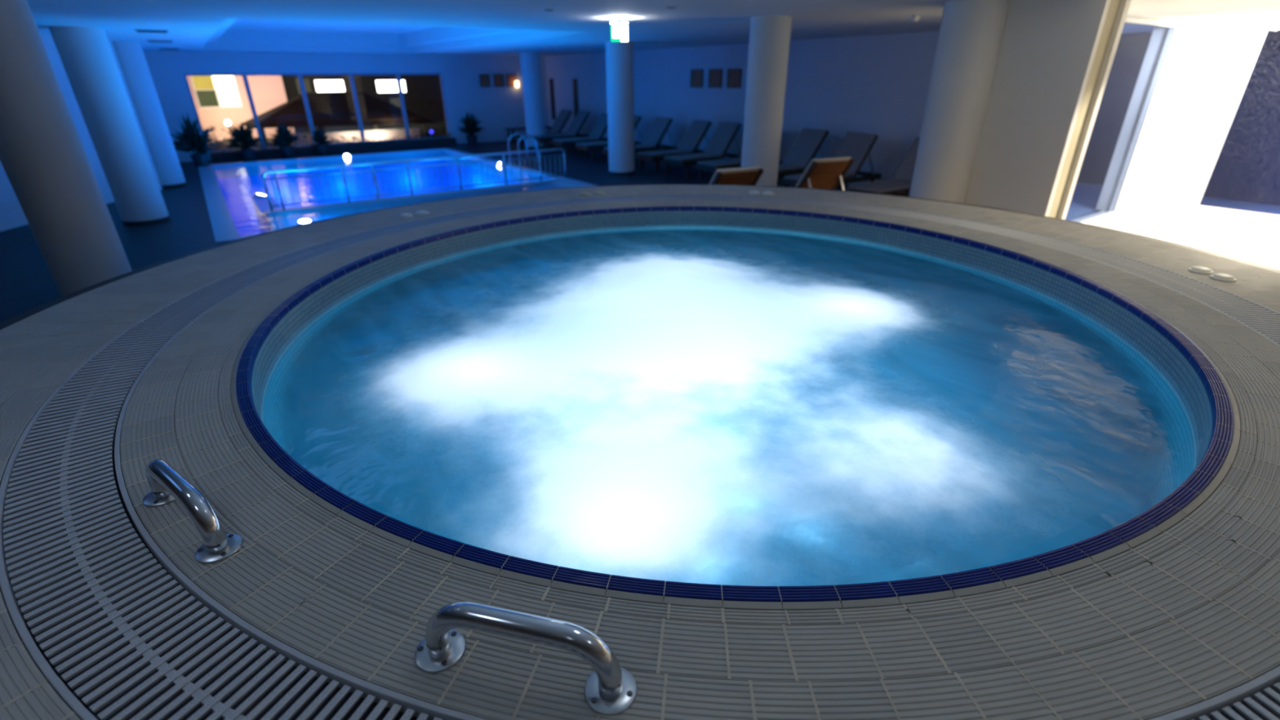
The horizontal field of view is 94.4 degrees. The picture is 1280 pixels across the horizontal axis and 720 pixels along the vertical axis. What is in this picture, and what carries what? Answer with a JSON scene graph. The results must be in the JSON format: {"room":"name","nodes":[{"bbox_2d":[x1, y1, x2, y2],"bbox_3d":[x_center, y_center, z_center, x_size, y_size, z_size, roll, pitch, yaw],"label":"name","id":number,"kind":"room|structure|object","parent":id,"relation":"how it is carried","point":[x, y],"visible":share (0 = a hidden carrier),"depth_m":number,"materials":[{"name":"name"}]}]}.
{"room":"indoor pool spa","nodes":[
{"label":"indoor pool spa","id":0,"kind":"room"},
{"bbox_2d":[0,35,162,231],"bbox_3d":[-8.958,-2.381,6.946,0.200,2.808,8.730,-2,26,-3],"label":"wall","id":1,"kind":"structure","parent":0,"point":[12,215],"depth_m":9.38,"materials":[{"name":"paint"}]},
{"bbox_2d":[142,50,549,162],"bbox_3d":[-7.639,-7.336,17.270,11.500,2.808,0.250,-17,30,-31],"label":"wall","id":2,"kind":"structure","parent":0,"point":[499,108],"depth_m":16.89,"materials":[{"name":"paint"}]},
{"bbox_2d":[183,73,263,152],"bbox_3d":[-10.709,-6.377,15.323,1.280,1.840,0.080,-17,30,-31],"label":"window","id":3,"kind":"structure","parent":2,"relation":"in","point":[185,75],"depth_m":15.15,"materials":[{"name":"paint"}]},
{"bbox_2d":[244,73,315,148],"bbox_3d":[-9.663,-6.702,15.985,1.280,1.840,0.080,-17,30,-31],"label":"window","id":4,"kind":"structure","parent":2,"relation":"in","point":[246,75],"depth_m":15.85,"materials":[{"name":"paint"}]},
{"bbox_2d":[299,73,364,144],"bbox_3d":[-8.617,-7.026,16.647,1.280,1.840,0.080,-17,30,-31],"label":"window","id":5,"kind":"structure","parent":2,"relation":"in","point":[300,74],"depth_m":16.59,"materials":[{"name":"paint"}]},
{"bbox_2d":[351,72,408,142],"bbox_3d":[-7.570,-7.351,17.309,1.280,1.840,0.080,-17,30,-31],"label":"window","id":6,"kind":"structure","parent":2,"relation":"in","point":[393,73],"depth_m":17.28,"materials":[{"name":"glass"}]},
{"bbox_2d":[397,72,449,139],"bbox_3d":[-6.524,-7.676,17.971,1.280,1.840,0.080,-17,30,-31],"label":"window","id":7,"kind":"structure","parent":2,"relation":"in","point":[398,73],"depth_m":17.89,"materials":[{"name":"paint"}]},
{"bbox_2d":[479,74,490,87],"bbox_3d":[-4.856,-8.753,18.576,0.330,0.360,0.030,-17,30,-31],"label":"picture","id":8,"kind":"object","parent":2,"relation":"attached to","point":[485,81],"visible":1,"depth_m":18.57,"materials":[{"name":"brown wood"}]},
{"bbox_2d":[493,74,504,86],"bbox_3d":[-4.480,-8.870,18.814,0.330,0.360,0.030,-17,30,-31],"label":"picture","id":9,"kind":"object","parent":2,"relation":"attached to","point":[498,78],"visible":1,"depth_m":18.81,"materials":[{"name":"brown wood"}]},
{"bbox_2d":[506,74,516,86],"bbox_3d":[-4.120,-8.982,19.042,0.330,0.360,0.030,-17,30,-31],"label":"picture","id":10,"kind":"object","parent":2,"relation":"attached to","point":[511,78],"visible":1,"depth_m":19.03,"materials":[{"name":"brown wood"}]},
{"bbox_2d":[0,139,1279,322],"bbox_3d":[-1.452,-1.292,7.461,22.000,0.302,25.600,-17,30,-31],"label":"floor","id":11,"kind":"structure","parent":0,"point":[27,282],"depth_m":8.29,"materials":[{"name":"tile"}]},
{"bbox_2d":[0,0,131,297],"bbox_3d":[-5.100,-1.692,5.103,0.566,2.508,0.566,-17,30,-31],"label":"column","id":12,"kind":"structure","parent":11,"relation":"on","point":[45,162],"depth_m":4.96,"materials":[{"name":"paint"}]},
{"bbox_2d":[48,26,170,226],"bbox_3d":[-7.299,-3.177,8.236,0.566,2.508,0.566,-17,30,-31],"label":"column","id":13,"kind":"structure","parent":11,"relation":"on","point":[86,55],"depth_m":8.03,"materials":[{"name":"paint"}]},
{"bbox_2d":[111,40,186,188],"bbox_3d":[-9.245,-4.539,11.108,0.566,2.508,0.566,-17,30,-31],"label":"column","id":14,"kind":"structure","parent":11,"relation":"on","point":[131,56],"depth_m":10.94,"materials":[{"name":"paint"}]},
{"bbox_2d":[169,113,222,167],"bbox_3d":[-10.625,-5.223,14.073,1.101,1.197,0.916,-5,26,-10],"label":"potted plant","id":15,"kind":"object","parent":11,"relation":"on","point":[191,140],"visible":0.99,"depth_m":13.99,"materials":[{"name":"green plant"}]},
{"bbox_2d":[209,144,243,161],"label":"planter","id":16,"kind":"object","parent":11,"relation":"on","point":[235,154],"depth_m":15.32,"materials":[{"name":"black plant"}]},
{"bbox_2d":[222,120,262,160],"bbox_3d":[-10.050,-5.581,15.076,0.813,0.968,0.805,4,26,9],"label":"potted plant","id":17,"kind":"object","parent":11,"relation":"on","point":[242,135],"visible":1,"depth_m":14.98,"materials":[{"name":"green plant"}]},
{"bbox_2d":[253,142,283,158],"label":"planter","id":18,"kind":"object","parent":11,"relation":"on","point":[275,152],"depth_m":15.81,"materials":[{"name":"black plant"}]},
{"bbox_2d":[267,120,300,158],"bbox_3d":[-9.374,-5.803,15.579,0.851,0.926,0.831,-17,30,-31],"label":"potted plant","id":19,"kind":"object","parent":11,"relation":"on","point":[283,133],"visible":1,"depth_m":15.50,"materials":[{"name":"green plant"}]},
{"bbox_2d":[288,140,318,155],"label":"planter","id":20,"kind":"object","parent":11,"relation":"on","point":[302,150],"depth_m":16.27,"materials":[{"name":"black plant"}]},
{"bbox_2d":[311,126,334,155],"bbox_3d":[-8.687,-5.972,16.131,0.556,0.745,0.608,2,26,5],"label":"potted plant","id":21,"kind":"object","parent":11,"relation":"on","point":[322,148],"visible":1,"depth_m":16.05,"materials":[{"name":"green plant"}]},
{"bbox_2d":[216,160,519,236],"bbox_3d":[-5.558,-3.114,13.007,6.170,1.150,9.200,-17,30,-31],"label":"basin","id":22,"kind":"object","parent":11,"relation":"in","point":[237,194],"visible":0.04,"depth_m":15.95,"materials":[{"name":"tile"}]},
{"bbox_2d":[250,193,280,233],"bbox_3d":[-6.464,-2.128,10.534,0.310,1.320,1.900,-17,30,-31],"label":"ledge","id":23,"kind":"object","parent":22,"relation":"on","point":[260,205],"visible":0.36,"depth_m":10.08,"materials":[{"name":"tile"}]},
{"bbox_2d":[212,151,503,186],"bbox_3d":[-5.528,-3.869,12.638,5.720,0.001,8.850,-17,30,-31],"label":"pool water","id":24,"kind":"object","parent":22,"relation":"in","point":[432,151],"visible":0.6,"depth_m":15.04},
{"bbox_2d":[198,147,598,242],"bbox_3d":[-5.571,-3.771,12.686,6.190,0.312,9.200,-17,30,-31],"label":"pool edge","id":25,"kind":"structure","parent":22,"relation":"on","point":[224,228],"depth_m":14.76,"materials":[{"name":"tile"}]},
{"bbox_2d":[266,178,560,231],"bbox_3d":[-3.781,-2.414,11.055,5.240,1.350,0.220,-17,30,-31],"label":"trim","id":26,"kind":"structure","parent":22,"relation":"on","point":[278,219],"depth_m":10.14,"materials":[{"name":"tile"}]},
{"bbox_2d":[297,218,312,224],"bbox_3d":[-4.943,-2.029,8.749,0.199,0.073,0.201,-13,28,-25],"label":"lamp","id":27,"kind":"object","parent":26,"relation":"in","point":[303,220],"visible":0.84,"depth_m":8.73,"materials":[{"name":"glass"}]},
{"bbox_2d":[261,147,566,210],"bbox_3d":[-3.698,-3.324,10.690,5.340,0.607,0.044,-17,30,-31],"label":"railing","id":28,"kind":"object","parent":26,"relation":"on","point":[274,171],"visible":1,"depth_m":10.33,"materials":[{"name":"metal"}]},
{"bbox_2d":[520,180,586,191],"bbox_3d":[-3.248,-2.090,10.372,5.240,1.350,1.630,-17,30,-31],"label":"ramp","id":29,"kind":"object","parent":22,"relation":"on","point":[562,184],"visible":0.07,"depth_m":11.64,"materials":[{"name":"tile"}]},
{"bbox_2d":[326,133,457,153],"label":"planter","id":30,"kind":"object","parent":11,"relation":"on","point":[368,146],"depth_m":17.47,"materials":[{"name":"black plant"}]},
{"bbox_2d":[457,111,484,145],"bbox_3d":[-5.153,-7.149,18.262,0.760,0.982,0.732,-17,30,-31],"label":"potted plant","id":31,"kind":"object","parent":11,"relation":"on","point":[470,124],"visible":1,"depth_m":18.20,"materials":[{"name":"green plant"}]},
{"bbox_2d":[507,133,539,183],"bbox_3d":[-2.629,-4.269,13.525,0.501,1.648,0.560,-17,30,-31],"label":"pool ladder","id":32,"kind":"object","parent":11,"relation":"attached to","point":[512,178],"visible":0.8,"depth_m":13.33,"materials":[{"name":"metal"}]},
{"bbox_2d":[504,125,551,142],"bbox_3d":[-3.635,-7.430,19.501,1.500,0.400,0.440,-17,30,-31],"label":"sun lounger","id":33,"kind":"object","parent":11,"relation":"on","point":[513,130],"visible":0.56,"depth_m":19.10,"materials":[{"name":"brown wood"}]},
{"bbox_2d":[520,52,545,149],"bbox_3d":[-3.041,-7.378,16.943,0.566,2.508,0.566,-17,30,-31],"label":"column","id":34,"kind":"structure","parent":11,"relation":"on","point":[531,68],"depth_m":16.69,"materials":[{"name":"paint"}]},
{"bbox_2d":[515,109,579,146],"bbox_3d":[-2.815,-7.071,18.060,1.850,0.986,0.680,-17,30,-30],"label":"sun lounger","id":35,"kind":"object","parent":11,"relation":"on","point":[563,116],"visible":0.55,"depth_m":18.07,"materials":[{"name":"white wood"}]},
{"bbox_2d":[515,131,558,135],"bbox_3d":[-3.103,-6.857,17.943,1.140,0.044,0.580,-17,30,-30],"label":"seat cushion","id":36,"kind":"object","parent":35,"relation":"on","point":[546,132],"depth_m":17.91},
{"bbox_2d":[549,109,571,132],"bbox_3d":[-2.451,-7.341,18.207,0.503,0.629,0.580,-17,30,-30],"label":"cushion","id":37,"kind":"object","parent":35,"relation":"on","point":[563,116],"depth_m":18.12,"materials":[{"name":"fabric"}]},
{"bbox_2d":[533,110,591,149],"bbox_3d":[-2.221,-6.743,17.367,1.850,0.986,0.680,-16,30,-29],"label":"sun lounger","id":38,"kind":"object","parent":11,"relation":"on","point":[580,117],"visible":0.77,"depth_m":17.32,"materials":[{"name":"metal"}]},
{"bbox_2d":[533,133,575,137],"bbox_3d":[-2.513,-6.532,17.256,1.140,0.044,0.580,-16,30,-29],"label":"seat cushion","id":39,"kind":"object","parent":38,"relation":"on","point":[561,135],"depth_m":17.13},
{"bbox_2d":[565,110,588,134],"bbox_3d":[-1.853,-7.011,17.508,0.503,0.629,0.580,-16,30,-29],"label":"cushion","id":40,"kind":"object","parent":38,"relation":"on","point":[580,119],"depth_m":17.42,"materials":[{"name":"fabric"}]},
{"bbox_2d":[551,112,608,155],"bbox_3d":[-1.452,-6.217,16.258,1.850,0.986,0.680,-16,30,-30],"label":"sun lounger","id":41,"kind":"object","parent":11,"relation":"on","point":[597,134],"visible":0.69,"depth_m":16.20,"materials":[{"name":"metal"}]},
{"bbox_2d":[552,136,599,142],"bbox_3d":[-1.743,-6.005,16.146,1.140,0.044,0.580,-16,30,-30],"label":"seat cushion","id":42,"kind":"object","parent":41,"relation":"on","point":[589,139],"depth_m":16.01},
{"bbox_2d":[588,112,608,138],"bbox_3d":[-1.085,-6.485,16.400,0.503,0.629,0.580,-16,30,-30],"label":"cushion","id":43,"kind":"object","parent":41,"relation":"on","point":[601,126],"depth_m":16.36,"materials":[{"name":"fabric"}]},
{"bbox_2d":[574,115,643,159],"bbox_3d":[-0.716,-5.768,15.309,1.850,0.986,0.680,-17,30,-31],"label":"sun lounger","id":44,"kind":"object","parent":11,"relation":"on","point":[593,145],"visible":0.46,"depth_m":14.99,"materials":[{"name":"metal"}]},
{"bbox_2d":[576,140,608,146],"bbox_3d":[-1.003,-5.553,15.191,1.140,0.044,0.580,-17,30,-31],"label":"seat cushion","id":45,"kind":"object","parent":44,"relation":"on","point":[605,143],"depth_m":14.97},
{"bbox_2d":[634,115,640,126],"bbox_3d":[-0.353,-6.038,15.457,0.503,0.629,0.580,-17,30,-31],"label":"cushion","id":46,"kind":"object","parent":44,"relation":"on","point":[637,117],"depth_m":15.25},
{"bbox_2d":[605,41,635,175],"bbox_3d":[-0.399,-5.159,12.271,0.566,2.508,0.566,-17,30,-31],"label":"column","id":47,"kind":"structure","parent":11,"relation":"on","point":[619,55],"depth_m":12.05,"materials":[{"name":"paint"}]},
{"bbox_2d":[0,184,1279,719],"bbox_3d":[0.315,-0.387,3.125,6.407,0.010,6.407,22,34,39],"label":"deck","id":48,"kind":"object","parent":11,"relation":"on","point":[68,323],"visible":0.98,"depth_m":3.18,"materials":[{"name":"beige tile"}]},
{"bbox_2d":[142,459,243,564],"bbox_3d":[-1.127,0.340,1.457,0.434,0.140,0.096,17,31,32],"label":"handle","id":49,"kind":"object","parent":48,"relation":"on","point":[166,485],"visible":1,"depth_m":1.38,"materials":[{"name":"metal"}]},
{"bbox_2d":[399,213,413,217],"bbox_3d":[-1.859,-1.152,4.716,0.108,0.024,0.108,-17,30,-31],"label":"button","id":50,"kind":"object","parent":48,"relation":"on","point":[404,215],"visible":1,"depth_m":4.69,"materials":[{"name":"white plastic"}]},
{"bbox_2d":[415,210,429,215],"bbox_3d":[-1.768,-1.198,4.812,0.108,0.024,0.108,-17,30,-31],"label":"button","id":51,"kind":"object","parent":48,"relation":"on","point":[419,212],"visible":1,"depth_m":4.78,"materials":[{"name":"white plastic"}]},
{"bbox_2d":[413,601,637,715],"bbox_3d":[-0.219,0.516,1.077,0.438,0.140,0.096,6,26,13],"label":"handle","id":52,"kind":"object","parent":48,"relation":"on","point":[611,690],"visible":1,"depth_m":1.05,"materials":[{"name":"metal"}]},
{"bbox_2d":[1187,266,1213,274],"bbox_3d":[3.108,-0.500,3.284,0.108,0.024,0.108,-17,30,-31],"label":"button","id":53,"kind":"object","parent":48,"relation":"on","point":[1197,269],"visible":1,"depth_m":3.26,"materials":[{"name":"white plastic"}]},
{"bbox_2d":[1208,273,1236,282],"bbox_3d":[3.114,-0.444,3.165,0.108,0.024,0.108,-17,30,-31],"label":"button","id":54,"kind":"object","parent":48,"relation":"on","point":[1220,277],"visible":1,"depth_m":3.14,"materials":[{"name":"white plastic"}]},
{"bbox_2d":[0,188,1279,719],"bbox_3d":[0.318,0.017,3.319,6.404,0.893,6.404,-17,30,-31],"label":"platform","id":55,"kind":"object","parent":11,"relation":"on","point":[1108,574],"visible":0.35,"depth_m":1.45,"materials":[{"name":"tile"}]},
{"bbox_2d":[0,195,1279,719],"bbox_3d":[0.315,-0.363,3.137,5.314,0.062,5.314,-17,30,-31],"label":"drain grate","id":56,"kind":"object","parent":55,"relation":"in","point":[114,627],"visible":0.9,"depth_m":1.32,"materials":[{"name":"grey plastic"}]},
{"bbox_2d":[0,184,1279,329],"bbox_3d":[0.315,-0.334,3.151,6.582,0.117,6.582,-17,30,-31],"label":"trim","id":57,"kind":"structure","parent":55,"relation":"on","point":[22,316],"depth_m":3.86,"materials":[{"name":"tile"}]},
{"bbox_2d":[231,206,1239,610],"bbox_3d":[0.317,-0.001,3.310,4.282,0.878,4.282,-17,30,-31],"label":"hot tub","id":58,"kind":"object","parent":55,"relation":"in","point":[1199,404],"visible":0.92,"depth_m":2.37,"materials":[{"name":"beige tile"}]},
{"bbox_2d":[280,229,1171,586],"bbox_3d":[0.316,-0.249,3.192,4.081,0.033,4.081,-13,28,-24],"label":"water","id":59,"kind":"object","parent":58,"relation":"in","point":[1042,388],"visible":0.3,"depth_m":2.37,"materials":[{"name":"liquid"}]},
{"bbox_2d":[360,251,1050,586],"bbox_3d":[0.316,-0.268,3.182,3.839,0.037,3.839,5,26,12],"label":"foam","id":60,"kind":"object","parent":59,"relation":"on","point":[657,415],"visible":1,"depth_m":2.17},
{"bbox_2d":[602,116,677,163],"bbox_3d":[0.038,-5.328,14.380,1.850,0.986,0.680,-18,31,-32],"label":"sun lounger","id":61,"kind":"object","parent":11,"relation":"on","point":[658,129],"visible":0.72,"depth_m":14.42,"materials":[{"name":"fabric"}]},
{"bbox_2d":[603,143,655,149],"bbox_3d":[-0.244,-5.110,14.255,1.140,0.044,0.580,-18,31,-32],"label":"seat cushion","id":62,"kind":"object","parent":61,"relation":"on","point":[642,146],"depth_m":14.26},
{"bbox_2d":[641,116,671,146],"bbox_3d":[0.393,-5.604,14.537,0.503,0.629,0.580,-18,31,-32],"label":"cushion","id":63,"kind":"object","parent":61,"relation":"on","point":[658,129],"depth_m":14.47,"materials":[{"name":"fabric"}]},
{"bbox_2d":[635,119,711,172],"bbox_3d":[0.845,-4.844,13.357,1.850,0.986,0.680,-16,30,-30],"label":"sun lounger","id":64,"kind":"object","parent":11,"relation":"on","point":[694,135],"visible":0.84,"depth_m":13.31,"materials":[{"name":"fabric"}]},
{"bbox_2d":[636,148,693,156],"bbox_3d":[0.555,-4.631,13.244,1.140,0.044,0.580,-16,30,-30],"label":"seat cushion","id":65,"kind":"object","parent":64,"relation":"on","point":[665,153],"depth_m":13.13,"materials":[{"name":"fabric"}]},
{"bbox_2d":[676,119,710,151],"bbox_3d":[1.212,-5.112,13.500,0.503,0.629,0.580,-16,30,-30],"label":"cushion","id":66,"kind":"object","parent":64,"relation":"on","point":[698,129],"depth_m":13.43,"materials":[{"name":"fabric"}]},
{"bbox_2d":[662,121,741,177],"bbox_3d":[1.404,-4.517,12.666,1.850,0.986,0.680,-18,31,-33],"label":"sun lounger","id":67,"kind":"object","parent":11,"relation":"on","point":[725,133],"visible":0.85,"depth_m":12.65,"materials":[{"name":"fabric"}]},
{"bbox_2d":[663,152,722,161],"bbox_3d":[1.125,-4.297,12.538,1.140,0.044,0.580,-18,31,-33],"label":"seat cushion","id":68,"kind":"object","parent":67,"relation":"on","point":[700,156],"depth_m":12.42,"materials":[{"name":"fabric"}]},
{"bbox_2d":[702,121,739,155],"bbox_3d":[1.756,-4.794,12.828,0.503,0.629,0.580,-18,31,-33],"label":"cushion","id":69,"kind":"object","parent":67,"relation":"on","point":[725,133],"depth_m":12.77,"materials":[{"name":"fabric"}]},
{"bbox_2d":[709,165,764,185],"bbox_3d":[0.792,-1.926,7.267,0.680,0.986,1.850,-12,28,-23],"label":"sun lounger","id":70,"kind":"object","parent":11,"relation":"on","point":[748,175],"visible":0.09,"depth_m":6.55,"materials":[{"name":"brown wood"}]},
{"bbox_2d":[694,152,783,180],"bbox_3d":[2.039,-4.132,11.854,1.850,0.986,0.680,-16,30,-30],"label":"sun lounger","id":71,"kind":"object","parent":11,"relation":"on","point":[710,165],"visible":0.4,"depth_m":11.55,"materials":[{"name":"metal"}]},
{"bbox_2d":[697,157,742,167],"bbox_3d":[1.750,-3.920,11.740,1.140,0.044,0.580,-16,30,-30],"label":"seat cushion","id":72,"kind":"object","parent":71,"relation":"on","point":[735,162],"depth_m":11.54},
{"bbox_2d":[741,15,791,186],"bbox_3d":[1.555,-2.900,7.527,0.492,2.508,0.492,-17,30,-31],"label":"column","id":73,"kind":"structure","parent":11,"relation":"on","point":[769,36],"depth_m":7.17,"materials":[{"name":"paint"}]},
{"bbox_2d":[777,128,829,177],"bbox_3d":[2.728,-3.736,11.016,1.850,0.986,0.680,-16,30,-30],"label":"sun lounger","id":74,"kind":"object","parent":11,"relation":"on","point":[809,141],"visible":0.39,"depth_m":11.05,"materials":[{"name":"metal"}]},
{"bbox_2d":[777,163,805,172],"bbox_3d":[2.437,-3.523,10.903,1.140,0.044,0.580,-16,30,-30],"label":"seat cushion","id":75,"kind":"object","parent":74,"relation":"on","point":[783,167],"depth_m":10.90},
{"bbox_2d":[782,128,827,166],"bbox_3d":[3.095,-4.004,11.158,0.503,0.629,0.580,-16,30,-30],"label":"cushion","id":76,"kind":"object","parent":74,"relation":"on","point":[809,141],"depth_m":11.10,"materials":[{"name":"fabric"}]},
{"bbox_2d":[795,156,854,190],"bbox_3d":[2.100,-2.288,8.002,0.680,0.986,1.850,-10,27,-19],"label":"sun lounger","id":77,"kind":"object","parent":11,"relation":"on","point":[820,173],"visible":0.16,"depth_m":7.34,"materials":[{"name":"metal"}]},
{"bbox_2d":[780,131,881,188],"bbox_3d":[3.321,-3.334,10.169,1.850,0.986,0.680,-18,31,-32],"label":"sun lounger","id":78,"kind":"object","parent":11,"relation":"on","point":[856,145],"visible":0.66,"depth_m":10.20,"materials":[{"name":"metal"}]},
{"bbox_2d":[783,173,854,180],"bbox_3d":[3.040,-3.116,10.045,1.140,0.044,0.580,-18,31,-32],"label":"seat cushion","id":79,"kind":"object","parent":78,"relation":"on","point":[792,177],"depth_m":9.98,"materials":[{"name":"fabric"}]},
{"bbox_2d":[833,131,876,173],"bbox_3d":[3.677,-3.610,10.327,0.503,0.629,0.580,-18,31,-32],"label":"cushion","id":80,"kind":"object","parent":78,"relation":"on","point":[856,145],"depth_m":10.24,"materials":[{"name":"fabric"}]},
{"bbox_2d":[844,136,919,196],"bbox_3d":[4.088,-2.903,9.258,1.850,0.986,0.680,-17,30,-31],"label":"sun lounger","id":81,"kind":"object","parent":11,"relation":"on","point":[901,180],"visible":0.44,"depth_m":9.26,"materials":[{"name":"metal"}]},
{"bbox_2d":[848,178,911,193],"bbox_3d":[3.803,-2.688,9.138,1.140,0.044,0.580,-17,30,-31],"label":"seat cushion","id":82,"kind":"object","parent":81,"relation":"on","point":[890,185],"depth_m":8.99,"materials":[{"name":"fabric"}]},
{"bbox_2d":[891,136,919,181],"bbox_3d":[4.448,-3.176,9.410,0.503,0.629,0.580,-17,30,-31],"label":"cushion","id":83,"kind":"object","parent":81,"relation":"on","point":[904,171],"depth_m":9.52,"materials":[{"name":"fabric"}]},
{"bbox_2d":[909,0,1010,203],"bbox_3d":[3.169,-2.228,6.099,0.566,2.508,0.566,-17,30,-31],"label":"column","id":84,"kind":"structure","parent":11,"relation":"on","point":[971,34],"depth_m":5.73,"materials":[{"name":"paint"}]},
{"bbox_2d":[26,0,1279,56],"bbox_3d":[-1.586,-4.006,6.342,22.000,0.550,26.000,-17,30,-31],"label":"ceiling","id":85,"kind":"structure","parent":0,"point":[415,27],"depth_m":7.21,"materials":[{"name":"paint"}]},
{"bbox_2d":[133,29,168,33],"bbox_3d":[-6.727,-4.532,8.175,0.380,0.020,0.380,-17,30,-31],"label":"ceiling vent","id":86,"kind":"object","parent":85,"relation":"in","point":[135,30],"visible":1,"depth_m":8.07,"materials":[{"name":"metal"}]},
{"bbox_2d":[146,40,173,42],"bbox_3d":[-8.364,-5.556,10.339,0.380,0.020,0.380,-17,30,-31],"label":"ceiling vent","id":87,"kind":"object","parent":85,"relation":"in","point":[148,41],"visible":1,"depth_m":10.26,"materials":[{"name":"metal"}]},
{"bbox_2d":[610,17,627,41],"bbox_3d":[-0.241,-3.852,6.920,0.200,0.245,0.043,-1,26,-1],"label":"exit sign","id":88,"kind":"object","parent":85,"relation":"hanging from","point":[619,31],"visible":1,"depth_m":6.91,"materials":[{"name":"white plastic"}]},
{"bbox_2d":[910,13,920,22],"bbox_3d":[3.138,-3.896,6.761,0.110,0.070,0.110,-17,30,-31],"label":"smoke detector","id":89,"kind":"object","parent":85,"relation":"attached to","point":[914,18],"visible":1,"depth_m":6.73,"materials":[{"name":"white plastic"}]},
{"bbox_2d":[544,31,939,191],"bbox_3d":[1.325,-6.074,14.502,0.250,2.808,15.050,-17,30,-31],"label":"wall","id":90,"kind":"structure","parent":0,"point":[879,85],"depth_m":11.62,"materials":[{"name":"paint"}]},
{"bbox_2d":[549,78,555,119],"bbox_3d":[-2.902,-8.633,19.638,0.045,1.240,0.240,-17,30,-31],"label":"wall panel","id":91,"kind":"object","parent":90,"relation":"attached to","point":[551,80],"visible":1,"depth_m":19.61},
{"bbox_2d":[572,78,578,116],"bbox_3d":[-2.009,-8.090,18.493,0.045,1.240,0.240,-17,30,-31],"label":"wall panel","id":92,"kind":"object","parent":90,"relation":"attached to","point":[574,80],"visible":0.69,"depth_m":18.41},
{"bbox_2d":[690,69,703,87],"bbox_3d":[1.334,-6.622,13.944,0.030,0.380,0.420,-17,30,-31],"label":"picture","id":93,"kind":"object","parent":90,"relation":"attached to","point":[696,75],"visible":1,"depth_m":13.94,"materials":[{"name":"brown wood"}]},
{"bbox_2d":[708,68,722,87],"bbox_3d":[1.708,-6.395,13.464,0.030,0.380,0.420,-17,30,-31],"label":"picture","id":94,"kind":"object","parent":90,"relation":"attached to","point":[715,76],"visible":1,"depth_m":13.46,"materials":[{"name":"brown wood"}]},
{"bbox_2d":[726,68,742,88],"bbox_3d":[2.066,-6.178,13.006,0.030,0.380,0.420,-17,30,-31],"label":"picture","id":95,"kind":"object","parent":90,"relation":"attached to","point":[734,75],"visible":1,"depth_m":13.00,"materials":[{"name":"brown wood"}]},
{"bbox_2d":[964,0,1101,215],"bbox_3d":[3.713,-2.010,5.984,0.440,2.808,1.030,-17,30,-31],"label":"wall partition","id":96,"kind":"structure","parent":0,"point":[1045,43],"depth_m":5.51,"materials":[{"name":"paint"}]},
{"bbox_2d":[1040,0,1131,219],"bbox_3d":[4.026,-1.955,5.516,0.440,2.508,0.060,-17,30,-31],"label":"trim","id":97,"kind":"structure","parent":96,"relation":"attached to","point":[1111,16],"depth_m":5.35,"materials":[{"name":"metal"}]},
{"bbox_2d":[1076,28,1279,205],"bbox_3d":[9.877,-3.696,9.065,0.200,2.508,8.600,-17,30,-31],"label":"wall","id":98,"kind":"structure","parent":0,"point":[1246,168],"depth_m":9.54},
{"bbox_2d":[1095,15,1279,235],"bbox_3d":[9.797,-1.795,5.098,0.200,2.508,9.500,-17,30,-31],"label":"wall","id":99,"kind":"structure","parent":0,"point":[1210,63],"depth_m":8.02,"materials":[{"name":"paint"}]},
{"bbox_2d":[1195,26,1279,217],"bbox_3d":[8.668,-2.545,6.562,0.050,2.190,3.290,-17,30,-31],"label":"window","id":100,"kind":"structure","parent":99,"relation":"in","point":[1267,28],"depth_m":7.76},
{"bbox_3d":[4.586,-2.500,6.994,2.280,2.808,0.200,-17,30,-31],"label":"wall","id":101,"kind":"structure","parent":0,"visible":0},
{"bbox_2d":[1075,17,1182,223],"bbox_3d":[6.363,-3.091,7.897,1.860,2.470,0.100,-17,30,-31],"label":"door","id":102,"kind":"structure","parent":101,"relation":"in","point":[1162,68],"depth_m":8.26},
{"bbox_2d":[1126,13,1181,23],"bbox_3d":[6.342,-4.224,7.385,1.850,0.058,0.120,-17,30,-31],"label":"trim","id":103,"kind":"structure","parent":101,"relation":"attached to","point":[1133,16],"depth_m":7.29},
{"label":"outside","id":104,"kind":"structure","parent":0,"visible":0},
{"bbox_2d":[207,120,447,149],"bbox_3d":[-14.624,-11.382,29.128,36.000,0.050,28.150,-17,30,-31],"label":"ground","id":105,"kind":"structure","parent":104,"point":[440,125],"depth_m":28.56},
{"bbox_2d":[202,124,229,150],"bbox_3d":[-12.839,-6.372,17.408,1.616,1.110,1.230,-17,30,-31],"label":"shrub","id":106,"kind":"object","parent":105,"relation":"on","point":[212,130],"visible":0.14,"depth_m":17.43,"materials":[{"name":"green plant"}]},
{"bbox_2d":[186,75,295,140],"bbox_3d":[-17.752,-11.477,23.294,6.500,5.200,3.500,-17,30,-31],"label":"house","id":107,"kind":"structure","parent":105,"relation":"on","point":[217,100],"depth_m":23.33,"materials":[{"name":"beige paint"}]},
{"bbox_2d":[242,91,436,146],"bbox_3d":[-11.209,-9.067,22.160,6.200,1.750,3.200,-17,30,-31],"label":"pavilion","id":108,"kind":"object","parent":105,"relation":"on","point":[327,108],"visible":0.67,"depth_m":21.31,"materials":[{"name":"brown tile"}]},
{"bbox_2d":[325,134,359,142],"bbox_3d":[-9.560,-6.954,19.134,1.626,0.596,1.496,-17,30,-31],"label":"shrub","id":109,"kind":"object","parent":105,"relation":"on","point":[354,137],"visible":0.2,"depth_m":19.00,"materials":[{"name":"green plant"}]},
{"bbox_2d":[288,127,421,145],"bbox_3d":[-9.765,-7.651,20.572,4.300,0.550,0.260,-17,30,-31],"label":"wall","id":110,"kind":"structure","parent":105,"relation":"on","point":[386,133],"depth_m":20.59,"materials":[{"name":"paint"}]},
{"bbox_2d":[281,75,445,120],"bbox_3d":[-13.544,-17.041,32.766,13.600,7.000,4.060,-17,30,-31],"label":"building","id":111,"kind":"structure","parent":105,"relation":"on","point":[422,94],"depth_m":31.48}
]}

